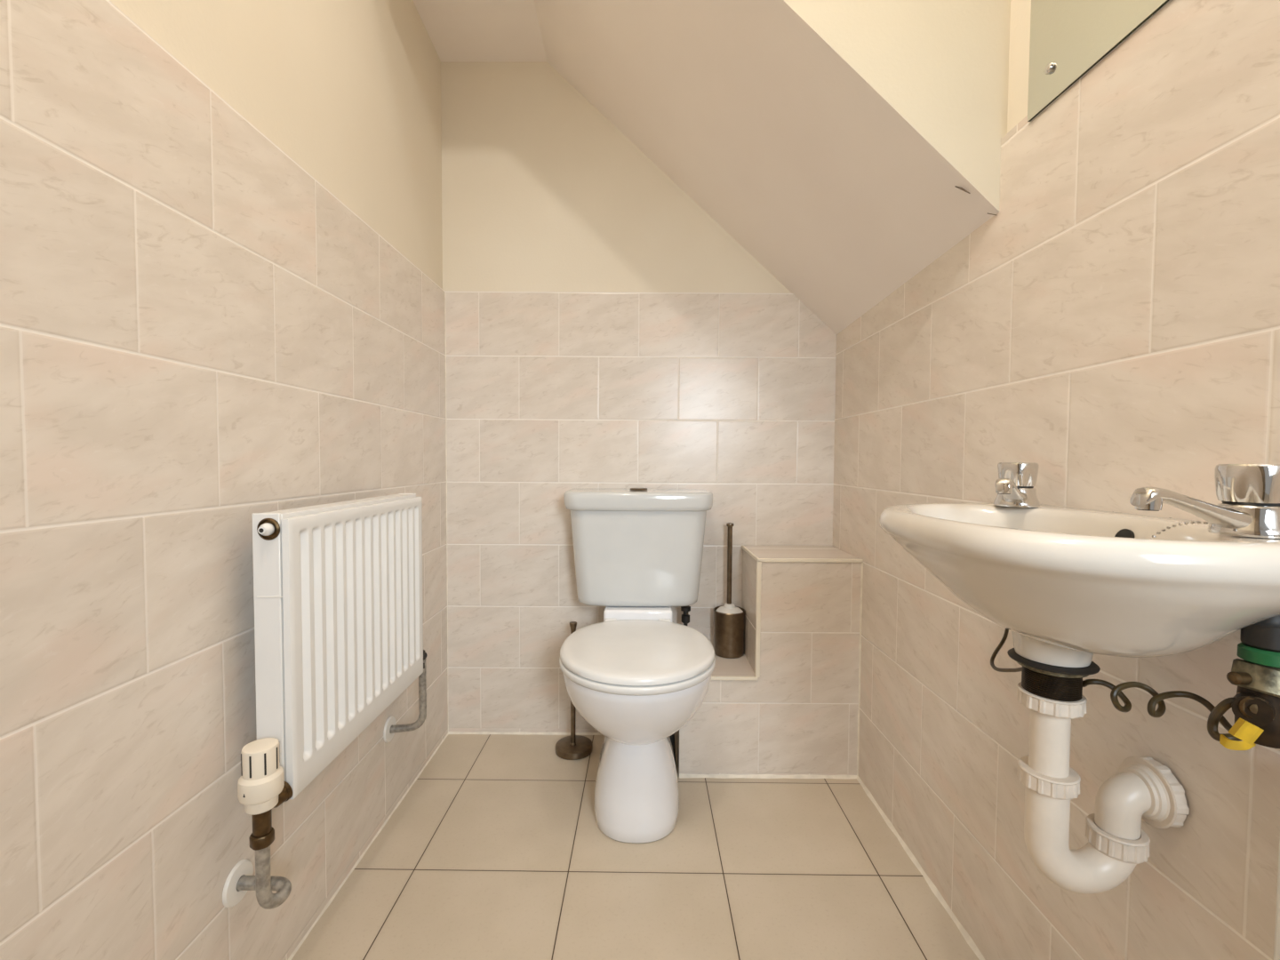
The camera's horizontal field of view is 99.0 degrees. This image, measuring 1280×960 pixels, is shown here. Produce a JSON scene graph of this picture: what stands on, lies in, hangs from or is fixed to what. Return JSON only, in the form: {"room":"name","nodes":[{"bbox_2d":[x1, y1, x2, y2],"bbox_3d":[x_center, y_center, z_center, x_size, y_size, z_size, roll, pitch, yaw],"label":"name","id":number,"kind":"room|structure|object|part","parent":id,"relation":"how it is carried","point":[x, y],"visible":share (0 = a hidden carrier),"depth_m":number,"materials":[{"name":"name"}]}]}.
{"room":"bathroom","nodes":[
{"label":"bathroom","id":0,"kind":"room"},
{"bbox_2d":[0,0,447,959],"bbox_3d":[-0.663,-0.423,0.544,0.109,2.560,2.570,0,2,0],"label":"wall","id":1,"kind":"structure","parent":0,"point":[222,293],"depth_m":0.74,"materials":[{"name":"tile"}]},
{"bbox_2d":[222,858,253,907],"bbox_3d":[-0.611,0.615,0.833,0.006,0.060,0.060,0,2,0],"label":"pipe collar","id":2,"kind":"object","parent":1,"relation":"attached to","point":[231,897],"visible":0.94,"depth_m":0.82,"materials":[{"name":"white paint"}]},
{"bbox_2d":[251,493,423,799],"bbox_3d":[-0.566,0.257,1.054,0.092,0.432,0.513,0,2,0],"label":"radiator","id":3,"kind":"object","parent":1,"relation":"attached to","point":[338,586],"visible":0.99,"depth_m":0.93,"materials":[{"name":"metal"}]},
{"bbox_2d":[236,737,292,909],"bbox_3d":[-0.565,0.504,0.799,0.097,0.251,0.079,0,2,0],"label":"valve","id":4,"kind":"object","parent":3,"relation":"attached to","point":[262,787],"visible":1,"depth_m":0.78,"materials":[{"name":"beige plastic"}]},
{"bbox_2d":[264,493,415,519],"bbox_3d":[-0.553,0.056,1.056,0.040,0.030,0.486,0,2,0],"label":"grille","id":5,"kind":"object","parent":3,"relation":"attached to","point":[388,507],"depth_m":1.05,"materials":[{"name":"metal"}]},
{"bbox_2d":[389,649,427,733],"bbox_3d":[-0.568,0.517,1.330,0.094,0.205,0.030,0,2,0],"label":"pipe","id":6,"kind":"object","parent":3,"relation":"attached to","point":[422,678],"visible":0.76,"depth_m":1.33,"materials":[{"name":"metal"}]},
{"bbox_2d":[288,732,447,959],"bbox_3d":[-0.614,0.848,0.756,0.004,0.004,2.000,0,2,0],"label":"trim","id":7,"kind":"structure","parent":1,"relation":"attached to","point":[327,905],"depth_m":1.19,"materials":[{"name":"beige plastic"}]},
{"bbox_2d":[383,715,396,743],"bbox_3d":[-0.612,0.610,1.339,0.006,0.060,0.060,0,2,0],"label":"pipe collar","id":8,"kind":"object","parent":1,"relation":"attached to","point":[390,721],"visible":0.94,"depth_m":1.32,"materials":[{"name":"white paint"}]},
{"bbox_2d":[444,292,448,731],"bbox_3d":[-0.611,0.114,1.728,0.003,1.400,0.003,0,2,0],"label":"trim","id":9,"kind":"structure","parent":1,"relation":"attached to","point":[444,292],"depth_m":1.73,"materials":[{"name":"beige plastic"}]},
{"bbox_2d":[291,734,979,959],"bbox_3d":[-0.005,0.911,-0.007,1.500,0.060,3.770,0,2,0],"label":"floor","id":10,"kind":"structure","parent":0,"point":[498,850],"depth_m":1.15,"materials":[{"name":"tile"}]},
{"bbox_2d":[555,621,592,759],"bbox_3d":[-0.199,0.623,1.648,0.113,0.392,0.113,0,2,0],"label":"stand","id":11,"kind":"object","parent":10,"relation":"on","point":[573,747],"visible":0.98,"depth_m":1.64,"materials":[{"name":"brown metal"}]},
{"bbox_2d":[559,488,715,843],"bbox_3d":[-0.006,0.430,1.426,0.428,0.798,0.619,0,2,0],"label":"toilet","id":12,"kind":"object","parent":10,"relation":"on","point":[637,676],"visible":1,"depth_m":1.32,"materials":[{"name":"white ceramic"},{"name":"white plastic"},{"name":"chrome metal"}]},
{"bbox_3d":[-0.006,0.427,1.324,0.371,0.020,0.416,0,2,0],"label":"seat","id":13,"kind":"part","parent":12,"relation":"part of","materials":[{"name":"white plastic"}]},
{"bbox_3d":[-0.006,0.405,1.324,0.368,0.022,0.414,0,2,0],"label":"lid","id":14,"kind":"part","parent":12,"relation":"part of","materials":[{"name":"white plastic"}]},
{"bbox_3d":[-0.004,0.057,1.618,0.428,0.052,0.207,0,2,0],"label":"cistern lid","id":15,"kind":"part","parent":12,"relation":"part of","materials":[{"name":"white ceramic"}]},
{"bbox_2d":[440,61,836,732],"bbox_3d":[0.003,-0.464,1.769,1.242,2.560,0.120,0,2,0],"label":"wall","id":16,"kind":"structure","parent":0,"point":[604,331],"depth_m":1.71,"materials":[{"name":"tile"}]},
{"bbox_2d":[448,731,601,735],"bbox_3d":[-0.254,0.813,1.752,0.725,0.006,0.006,0,2,0],"label":"trim","id":17,"kind":"structure","parent":16,"relation":"attached to","point":[449,732],"depth_m":1.75,"materials":[{"name":"beige plastic"}]},
{"bbox_2d":[412,0,1010,334],"bbox_3d":[0.006,-1.082,1.302,1.242,1.292,0.779,0,2,0],"label":"ceiling","id":18,"kind":"structure","parent":0,"point":[846,147],"depth_m":1.16,"materials":[{"name":"paint"}]},
{"bbox_2d":[674,545,862,775],"bbox_3d":[0.359,0.517,1.626,0.498,0.612,0.237,0,2,0],"label":"wall","id":19,"kind":"structure","parent":0,"point":[788,705],"depth_m":1.51,"materials":[{"name":"tile"}]},
{"bbox_2d":[713,605,745,658],"bbox_3d":[0.275,0.468,1.689,0.098,0.138,0.098,0,2,0],"label":"pot","id":20,"kind":"object","parent":19,"relation":"on","point":[729,628],"visible":0.91,"depth_m":1.65,"materials":[{"name":"brown metal"}]},
{"bbox_2d":[716,522,743,613],"bbox_3d":[0.276,0.327,1.684,0.082,0.392,0.082,0,2,0],"label":"toilet brush","id":21,"kind":"object","parent":20,"relation":"in","point":[728,607],"visible":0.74,"depth_m":1.67,"materials":[{"name":"brown metal"}]},
{"bbox_3d":[0.276,0.275,1.682,0.023,0.287,0.023,0,2,0],"label":"handle","id":22,"kind":"part","parent":21,"relation":"part of","materials":[{"name":"brown metal"}]},
{"bbox_2d":[679,773,857,779],"bbox_3d":[0.358,0.824,1.518,0.499,0.008,0.008,0,2,0],"label":"trim","id":23,"kind":"structure","parent":19,"relation":"attached to","point":[681,775],"depth_m":1.52,"materials":[{"name":"beige plastic"}]},
{"bbox_3d":[0.360,0.381,1.620,0.498,0.338,0.236,0,2,0],"label":"edge trim","id":24,"kind":"part","parent":19,"relation":"part of","materials":[{"name":"tile"}]},
{"bbox_2d":[856,559,863,775],"bbox_3d":[0.607,0.523,1.510,0.004,0.612,0.004,0,2,0],"label":"trim","id":25,"kind":"structure","parent":19,"relation":"attached to","point":[861,574],"depth_m":1.51,"materials":[{"name":"beige plastic"}]},
{"bbox_2d":[832,0,1279,959],"bbox_3d":[0.679,-0.416,0.545,0.127,2.560,2.570,0,2,0],"label":"wall","id":26,"kind":"structure","parent":0,"point":[1114,328],"depth_m":0.74,"materials":[{"name":"tile"}]},
{"bbox_2d":[856,776,985,959],"bbox_3d":[0.604,0.857,0.640,0.008,0.008,1.767,0,2,0],"label":"trim","id":27,"kind":"structure","parent":26,"relation":"attached to","point":[934,890],"depth_m":1.15,"materials":[{"name":"beige plastic"}]},
{"bbox_2d":[879,503,1279,667],"bbox_3d":[0.461,0.123,0.633,0.300,0.162,0.446,0,2,0],"label":"basin","id":28,"kind":"object","parent":26,"relation":"attached to","point":[1069,585],"visible":0.96,"depth_m":0.50,"materials":[{"name":"white ceramic"}]},
{"bbox_2d":[993,462,1040,507],"bbox_3d":[0.509,0.007,0.750,0.055,0.062,0.132,2,3,45],"label":"tap","id":29,"kind":"object","parent":28,"relation":"on","point":[1015,484],"visible":1,"depth_m":0.76,"materials":[{"name":"silver metal"}]},
{"bbox_3d":[0.499,0.017,0.737,0.033,0.042,0.099,2,3,43],"label":"spout","id":30,"kind":"part","parent":29,"relation":"part of","materials":[{"name":"silver metal"}]},
{"bbox_3d":[0.537,-0.008,0.777,0.049,0.034,0.049,0,2,0],"label":"handle","id":31,"kind":"part","parent":29,"relation":"part of","materials":[{"name":"silver metal"}]},
{"bbox_2d":[1007,648,1189,894],"bbox_3d":[0.522,0.344,0.640,0.174,0.277,0.086,0,2,0],"label":"trap","id":32,"kind":"object","parent":28,"relation":"attached to","point":[1146,789],"visible":0.97,"depth_m":0.62,"materials":[{"name":"white plastic"}]},
{"bbox_2d":[1007,648,1100,675],"bbox_3d":[0.478,0.208,0.635,0.086,0.006,0.086,0,2,0],"label":"washer","id":33,"kind":"object","parent":32,"relation":"in","point":[1031,667],"depth_m":0.61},
{"bbox_2d":[1130,464,1279,538],"bbox_3d":[0.498,0.017,0.478,0.132,0.062,0.055,0,2,0],"label":"tap","id":34,"kind":"object","parent":28,"relation":"on","point":[1249,494],"visible":1,"depth_m":0.47,"materials":[{"name":"silver metal"}]},
{"bbox_2d":[1149,520,1207,539],"bbox_3d":[0.505,0.076,0.538,0.014,0.077,0.096,-1,3,-40],"label":"chain","id":35,"kind":"object","parent":34,"relation":"hanging from","point":[1174,525],"visible":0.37,"depth_m":0.52,"materials":[{"name":"silver metal"}]},
{"bbox_3d":[0.481,0.027,0.478,0.099,0.042,0.033,0,2,0],"label":"spout","id":36,"kind":"part","parent":34,"relation":"part of","materials":[{"name":"silver metal"}]},
{"bbox_3d":[0.537,0.003,0.477,0.049,0.034,0.049,0,2,0],"label":"handle","id":37,"kind":"part","parent":34,"relation":"part of","materials":[{"name":"silver metal"}]},
{"bbox_2d":[1226,615,1279,748],"bbox_3d":[0.568,0.175,0.489,0.085,0.118,0.048,0,2,0],"label":"valve","id":38,"kind":"object","parent":28,"relation":"attached to","point":[1256,676],"visible":0.91,"depth_m":0.48,"materials":[{"name":"black metal"}]},
{"bbox_2d":[1207,696,1263,750],"bbox_3d":[0.533,0.218,0.486,0.028,0.047,0.048,1,2,28],"label":"clamp","id":39,"kind":"object","parent":38,"relation":"attached to","point":[1242,730],"visible":1,"depth_m":0.49,"materials":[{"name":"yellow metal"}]},
{"bbox_2d":[990,628,1231,731],"bbox_3d":[0.509,0.227,0.640,0.080,0.064,0.284,0,2,-7],"label":"earth wire","id":40,"kind":"object","parent":39,"relation":"attached to","point":[1157,698],"visible":0.9,"depth_m":0.58,"materials":[{"name":"brown metal"}]},
{"bbox_2d":[1027,0,1169,121],"bbox_3d":[0.616,-0.807,0.595,0.020,0.502,0.518,0,2,0],"label":"wall mirror","id":41,"kind":"object","parent":26,"relation":"attached to","point":[1068,38],"visible":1,"depth_m":0.78,"materials":[{"name":"clear glass"}]},
{"bbox_2d":[1273,838,1279,959],"bbox_3d":[0.604,0.567,0.479,0.010,0.600,0.088,0,2,0],"label":"trim","id":42,"kind":"structure","parent":26,"relation":"attached to","point":[1276,948],"depth_m":0.51,"materials":[{"name":"white paint"}]}
]}

